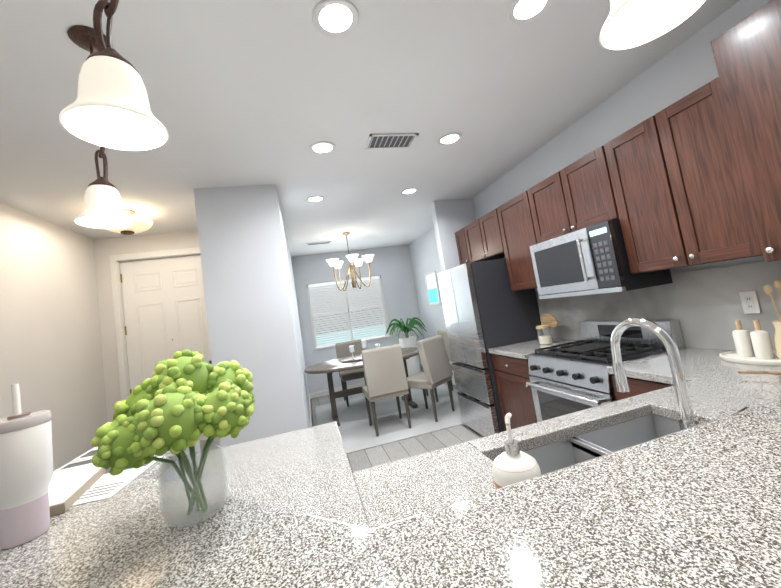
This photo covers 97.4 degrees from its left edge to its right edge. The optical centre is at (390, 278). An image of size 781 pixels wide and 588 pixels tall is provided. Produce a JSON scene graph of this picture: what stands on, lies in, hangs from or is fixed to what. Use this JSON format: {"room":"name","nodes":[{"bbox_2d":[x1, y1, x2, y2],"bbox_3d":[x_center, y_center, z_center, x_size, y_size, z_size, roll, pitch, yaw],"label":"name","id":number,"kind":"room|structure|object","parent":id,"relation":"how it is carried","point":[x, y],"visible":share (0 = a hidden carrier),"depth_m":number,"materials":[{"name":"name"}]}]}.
{"room":"kitchen","nodes":[
{"label":"kitchen","id":0,"kind":"room"},
{"bbox_2d":[0,203,107,471],"bbox_3d":[-2.354,0.478,0.344,0.120,2.720,7.270,-7,-5,-15],"label":"wall","id":1,"kind":"structure","parent":0,"point":[51,357],"depth_m":3.05,"materials":[{"name":"paint"}]},
{"bbox_2d":[93,231,198,421],"bbox_3d":[-2.490,0.817,3.980,1.390,2.720,0.120,-7,-5,-15],"label":"wall","id":2,"kind":"structure","parent":0,"point":[105,249],"depth_m":3.85,"materials":[{"name":"paint"}]},
{"bbox_2d":[109,247,219,451],"bbox_3d":[-2.490,0.921,3.952,1.056,2.510,0.128,-7,-5,-15],"label":"entry door","id":3,"kind":"structure","parent":2,"relation":"in","point":[159,306],"depth_m":3.96,"materials":[{"name":"painted wood"},{"name":"aged brass"}]},
{"bbox_2d":[194,184,309,447],"bbox_3d":[-1.611,0.747,4.701,0.680,2.720,3.690,-7,-5,-15],"label":"wall","id":4,"kind":"structure","parent":0,"point":[253,321],"depth_m":2.96,"materials":[{"name":"paint"}]},
{"bbox_2d":[309,371,455,426],"bbox_3d":[-0.219,1.619,1.907,4.490,0.100,9.530,-7,-5,-15],"label":"baseboard","id":5,"kind":"structure","parent":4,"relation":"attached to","point":[319,394],"depth_m":6.50,"materials":[{"name":"white wood"}]},
{"bbox_2d":[291,245,423,392],"bbox_3d":[-0.583,0.785,6.931,2.420,2.720,0.120,-7,-5,-15],"label":"wall","id":6,"kind":"structure","parent":0,"point":[392,266],"depth_m":6.93,"materials":[{"name":"paint"}]},
{"bbox_2d":[306,275,389,349],"bbox_3d":[-0.837,0.661,6.865,1.510,1.270,0.145,-7,-5,-15],"label":"window blinds","id":7,"kind":"object","parent":6,"relation":"attached to","point":[350,313],"visible":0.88,"depth_m":6.85,"materials":[{"name":"white plastic"}]},
{"bbox_2d":[0,0,739,256],"bbox_3d":[-0.627,-1.060,2.142,4.730,0.100,9.770,-7,-5,-15],"label":"ceiling","id":8,"kind":"structure","parent":0,"point":[252,92],"depth_m":2.06,"materials":[{"name":"paint"}]},
{"bbox_2d":[67,25,133,228],"bbox_3d":[-1.171,-0.600,1.372,0.181,0.776,0.181,-6,-6,-32],"label":"pendant light","id":9,"kind":"object","parent":8,"relation":"hanging from","point":[103,208],"visible":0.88,"depth_m":1.35,"materials":[{"name":"white glass"}]},
{"bbox_2d":[59,0,168,150],"bbox_3d":[-0.638,-0.714,0.762,0.181,0.816,0.181,-9,-5,6],"label":"pendant light","id":10,"kind":"object","parent":8,"relation":"hanging from","point":[109,107],"visible":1,"depth_m":0.73,"materials":[{"name":"white glass"}]},
{"bbox_2d":[106,209,152,234],"bbox_3d":[-2.476,-0.522,3.217,0.410,0.218,0.410,-7,-5,-15],"label":"ceiling light","id":11,"kind":"object","parent":8,"relation":"hanging from","point":[140,224],"visible":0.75,"depth_m":3.18,"materials":[{"name":"white glass"}]},
{"bbox_2d":[306,196,324,202],"bbox_3d":[-0.801,-0.844,3.666,0.204,0.009,0.204,-7,-5,-15],"label":"recessed light","id":12,"kind":"object","parent":8,"relation":"in","point":[317,199],"visible":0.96,"depth_m":3.67,"materials":[{"name":"white"}]},
{"bbox_2d":[307,241,330,245],"bbox_3d":[-1.215,-0.592,5.815,0.400,0.010,0.150,-7,-5,-15],"label":"ceiling vent","id":13,"kind":"object","parent":8,"relation":"in","point":[319,243],"visible":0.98,"depth_m":5.81,"materials":[{"name":"white metal"}]},
{"bbox_2d":[309,141,335,154],"bbox_3d":[-0.513,-0.982,2.592,0.204,0.009,0.204,-7,-5,-15],"label":"recessed light","id":14,"kind":"object","parent":8,"relation":"in","point":[321,148],"visible":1,"depth_m":2.59,"materials":[{"name":"white"}]},
{"bbox_2d":[312,0,358,37],"bbox_3d":[-0.236,-1.122,1.484,0.204,0.009,0.204,-7,-5,-15],"label":"recessed light","id":15,"kind":"object","parent":8,"relation":"in","point":[334,18],"visible":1,"depth_m":1.48,"materials":[{"name":"white"}]},
{"bbox_2d":[326,232,373,290],"bbox_3d":[-0.626,-0.274,5.322,0.752,0.899,0.725,-7,-5,-15],"label":"dining chandelier","id":16,"kind":"object","parent":8,"relation":"hanging from","point":[333,263],"visible":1,"depth_m":5.30,"materials":[{"name":"white glass"}]},
{"bbox_2d":[365,133,418,149],"bbox_3d":[0.005,-1.056,2.647,0.380,0.010,0.220,-7,-5,-15],"label":"ceiling vent","id":17,"kind":"object","parent":8,"relation":"in","point":[393,141],"visible":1,"depth_m":2.64,"materials":[{"name":"white metal"}]},
{"bbox_2d":[400,188,417,194],"bbox_3d":[0.210,-0.980,3.873,0.204,0.009,0.204,-7,-5,-15],"label":"recessed light","id":18,"kind":"object","parent":8,"relation":"in","point":[409,191],"visible":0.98,"depth_m":3.87,"materials":[{"name":"white"}]},
{"bbox_2d":[437,132,461,145],"bbox_3d":[0.477,-1.118,2.763,0.204,0.009,0.204,-7,-5,-15],"label":"recessed light","id":19,"kind":"object","parent":8,"relation":"in","point":[448,139],"visible":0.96,"depth_m":2.76,"materials":[{"name":"white"}]},
{"bbox_2d":[507,0,552,24],"bbox_3d":[0.641,-1.248,1.574,0.204,0.009,0.204,-7,-5,-15],"label":"recessed light","id":20,"kind":"object","parent":8,"relation":"in","point":[524,10],"visible":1,"depth_m":1.59,"materials":[{"name":"white"}]},
{"bbox_2d":[599,0,705,49],"bbox_3d":[0.450,-0.898,0.698,0.181,0.791,0.181,-5,-6,-39],"label":"pendant light","id":21,"kind":"object","parent":8,"relation":"hanging from","point":[629,24],"visible":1,"depth_m":0.72,"materials":[{"name":"white glass"}]},
{"bbox_2d":[310,382,483,473],"bbox_3d":[-0.204,1.718,1.899,4.730,0.100,9.770,-7,-5,-15],"label":"floor","id":22,"kind":"structure","parent":0,"point":[394,451],"depth_m":3.59,"materials":[{"name":"grey wood"}]},
{"bbox_2d":[159,438,199,481],"bbox_3d":[0.200,1.015,1.090,2.090,1.024,1.492,-7,-5,-15],"label":"wall","id":23,"kind":"structure","parent":22,"relation":"on","point":[188,452],"depth_m":1.35,"materials":[{"name":"paint"}]},
{"bbox_2d":[0,399,780,587],"bbox_3d":[0.046,0.490,1.046,2.278,0.045,1.730,-7,-5,-15],"label":"countertop","id":24,"kind":"structure","parent":23,"relation":"on","point":[698,506],"depth_m":0.57,"materials":[{"name":"grey stone"}]},
{"bbox_2d":[0,383,52,548],"bbox_3d":[-0.855,0.410,0.778,0.158,0.335,0.105,-10,-5,17],"label":"cup","id":25,"kind":"object","parent":24,"relation":"on","point":[26,463],"visible":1,"depth_m":0.74,"materials":[{"name":"white"}]},
{"bbox_2d":[48,447,162,516],"bbox_3d":[-0.964,0.621,1.181,0.370,0.024,0.783,-7,-5,-15],"label":"brochures","id":26,"kind":"object","parent":24,"relation":"on","point":[80,481],"visible":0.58,"depth_m":0.99,"materials":[{"name":"white paper"}]},
{"bbox_2d":[91,349,254,527],"bbox_3d":[-0.445,0.336,0.752,0.290,0.354,0.327,-7,-5,-15],"label":"vase","id":27,"kind":"object","parent":24,"relation":"on","point":[179,403],"visible":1,"depth_m":0.69,"materials":[{"name":"clear glass"}]},
{"bbox_2d":[315,384,462,453],"bbox_3d":[0.067,1.886,4.941,2.200,0.011,2.300,-7,-5,-15],"label":"dining rug","id":28,"kind":"object","parent":22,"relation":"on","point":[357,431],"visible":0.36,"depth_m":4.50,"materials":[{"name":"white carpet"}]},
{"bbox_2d":[335,339,365,406],"bbox_3d":[-0.608,1.550,5.750,0.480,0.990,0.523,-7,-5,-15],"label":"dining chair","id":29,"kind":"object","parent":28,"relation":"on","point":[342,349],"visible":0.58,"depth_m":5.85,"materials":[{"name":"fabric"}]},
{"bbox_2d":[304,347,418,425],"bbox_3d":[-0.304,1.546,4.995,1.769,0.775,1.220,-7,-5,-15],"label":"dining table","id":30,"kind":"object","parent":28,"relation":"on","point":[329,367],"visible":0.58,"depth_m":4.81,"materials":[{"name":"brown wood"}]},
{"bbox_2d":[341,339,379,361],"bbox_3d":[-0.382,1.030,5.040,0.736,0.270,0.460,-7,-5,-15],"label":"centerpiece","id":31,"kind":"object","parent":30,"relation":"on","point":[358,358],"visible":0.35,"depth_m":4.98,"materials":[{"name":"white ceramic"}]},
{"bbox_2d":[361,344,410,436],"bbox_3d":[-0.079,1.337,4.245,0.480,0.990,0.523,-7,-5,-15],"label":"dining chair","id":32,"kind":"object","parent":28,"relation":"on","point":[385,373],"visible":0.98,"depth_m":4.05,"materials":[{"name":"fabric"}]},
{"bbox_2d":[407,335,454,421],"bbox_3d":[0.464,1.273,4.455,0.523,0.990,0.480,-13,-6,40],"label":"dining chair","id":33,"kind":"object","parent":28,"relation":"on","point":[435,362],"visible":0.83,"depth_m":4.28,"materials":[{"name":"fabric"}]},
{"bbox_2d":[420,329,454,401],"bbox_3d":[0.768,1.296,5.242,0.523,0.990,0.480,-7,-5,-15],"label":"dining chair","id":34,"kind":"object","parent":28,"relation":"on","point":[443,333],"visible":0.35,"depth_m":5.27,"materials":[{"name":"fabric"}]},
{"bbox_2d":[385,317,426,376],"bbox_3d":[0.339,1.357,6.519,0.797,1.246,0.766,-7,-5,-15],"label":"potted plant","id":35,"kind":"object","parent":22,"relation":"on","point":[413,365],"visible":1,"depth_m":6.38,"materials":[{"name":"green plant"}]},
{"bbox_2d":[437,258,542,436],"bbox_3d":[1.127,0.725,3.742,0.731,1.775,0.740,-7,-5,-15],"label":"refrigerator","id":36,"kind":"object","parent":22,"relation":"on","point":[485,308],"visible":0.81,"depth_m":3.44,"materials":[{"name":"silver metal"}]},
{"bbox_2d":[491,354,672,438],"bbox_3d":[0.573,1.099,1.858,2.864,0.879,2.501,-7,-5,-15],"label":"base cabinet","id":37,"kind":"object","parent":22,"relation":"on","point":[514,390],"visible":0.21,"depth_m":2.93,"materials":[{"name":"brown wood"}]},
{"bbox_2d":[177,338,780,528],"bbox_3d":[0.502,0.645,1.899,2.866,0.040,2.508,-7,-5,-15],"label":"countertop","id":38,"kind":"structure","parent":37,"relation":"on","point":[307,470],"depth_m":1.25,"materials":[{"name":"grey stone"}]},
{"bbox_2d":[492,413,540,489],"bbox_3d":[0.284,0.435,0.775,0.105,0.243,0.105,-11,-5,25],"label":"soap dispenser","id":39,"kind":"object","parent":38,"relation":"on","point":[513,464],"visible":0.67,"depth_m":0.75,"materials":[{"name":"white ceramic"}]},
{"bbox_2d":[536,314,557,344],"bbox_3d":[1.408,0.461,3.139,0.174,0.263,0.221,-7,-5,-15],"label":"jar","id":40,"kind":"object","parent":38,"relation":"on","point":[549,321],"visible":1,"depth_m":3.09,"materials":[{"name":"clear glass"}]},
{"bbox_2d":[524,414,679,474],"bbox_3d":[0.732,0.652,1.077,0.770,0.183,0.380,-7,-5,-15],"label":"sink basin","id":41,"kind":"object","parent":38,"relation":"in","point":[555,456],"visible":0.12,"depth_m":1.28,"materials":[{"name":"silver metal"}]},
{"bbox_2d":[610,317,748,430],"bbox_3d":[0.806,0.295,0.971,0.232,0.398,0.218,-7,-5,-15],"label":"faucet","id":42,"kind":"object","parent":38,"relation":"on","point":[687,420],"visible":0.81,"depth_m":0.89,"materials":[{"name":"silver metal"}]},
{"bbox_2d":[719,279,780,365],"bbox_3d":[1.819,0.208,1.695,0.253,0.389,0.363,-7,-5,-20],"label":"tray","id":43,"kind":"object","parent":38,"relation":"on","point":[754,347],"visible":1,"depth_m":1.67,"materials":[{"name":"white ceramic"}]},
{"bbox_2d":[738,370,780,375],"bbox_3d":[1.639,0.393,1.404,0.106,0.029,0.289,-6,-5,-25],"label":"spoon rest","id":44,"kind":"object","parent":38,"relation":"on","point":[757,372],"visible":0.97,"depth_m":1.46,"materials":[{"name":"beige wood"}]},
{"bbox_2d":[526,319,685,421],"bbox_3d":[1.502,0.894,2.423,0.710,1.100,0.761,-7,-5,-15],"label":"range","id":45,"kind":"object","parent":22,"relation":"on","point":[566,378],"visible":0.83,"depth_m":2.36,"materials":[{"name":"silver metal"}]},
{"bbox_2d":[430,198,475,271],"bbox_3d":[1.006,0.321,4.396,0.550,2.720,0.120,-7,-5,-15],"label":"wall","id":46,"kind":"structure","parent":0,"point":[451,217],"depth_m":4.40,"materials":[{"name":"paint"}]},
{"bbox_2d":[409,0,770,378],"bbox_3d":[1.391,0.247,4.226,0.120,2.720,6.410,-7,-5,-15],"label":"wall","id":47,"kind":"structure","parent":0,"point":[684,69],"depth_m":2.51,"materials":[{"name":"paint"}]},
{"bbox_2d":[424,270,440,305],"bbox_3d":[0.759,0.188,6.277,0.029,0.600,0.550,-7,-5,-15],"label":"picture","id":48,"kind":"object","parent":47,"relation":"attached to","point":[432,288],"visible":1,"depth_m":6.27,"materials":[{"name":"white paper"}]},
{"bbox_2d":[455,0,780,290],"bbox_3d":[1.402,-0.443,2.750,0.437,1.020,3.385,-7,-5,-15],"label":"upper cabinet","id":49,"kind":"object","parent":47,"relation":"attached to","point":[693,178],"visible":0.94,"depth_m":1.76,"materials":[{"name":"brown wood"}]},
{"bbox_2d":[530,219,672,298],"bbox_3d":[1.466,-0.116,2.540,0.469,0.450,0.774,-7,-5,-15],"label":"over-the-range microwave","id":50,"kind":"object","parent":49,"relation":"attached to","point":[591,260],"visible":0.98,"depth_m":2.31,"materials":[{"name":"silver metal"}]},
{"bbox_2d":[536,260,780,350],"bbox_3d":[1.399,0.270,2.186,0.909,0.477,2.478,-7,-5,-15],"label":"backsplash","id":51,"kind":"structure","parent":47,"relation":"attached to","point":[704,306],"depth_m":2.10,"materials":[{"name":"paint"}]},
{"bbox_2d":[739,291,760,313],"bbox_3d":[1.923,0.129,1.835,0.008,0.118,0.070,-7,-5,-15],"label":"outlet","id":52,"kind":"object","parent":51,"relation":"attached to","point":[749,301],"visible":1,"depth_m":1.83,"materials":[{"name":"white plastic"}]}
]}

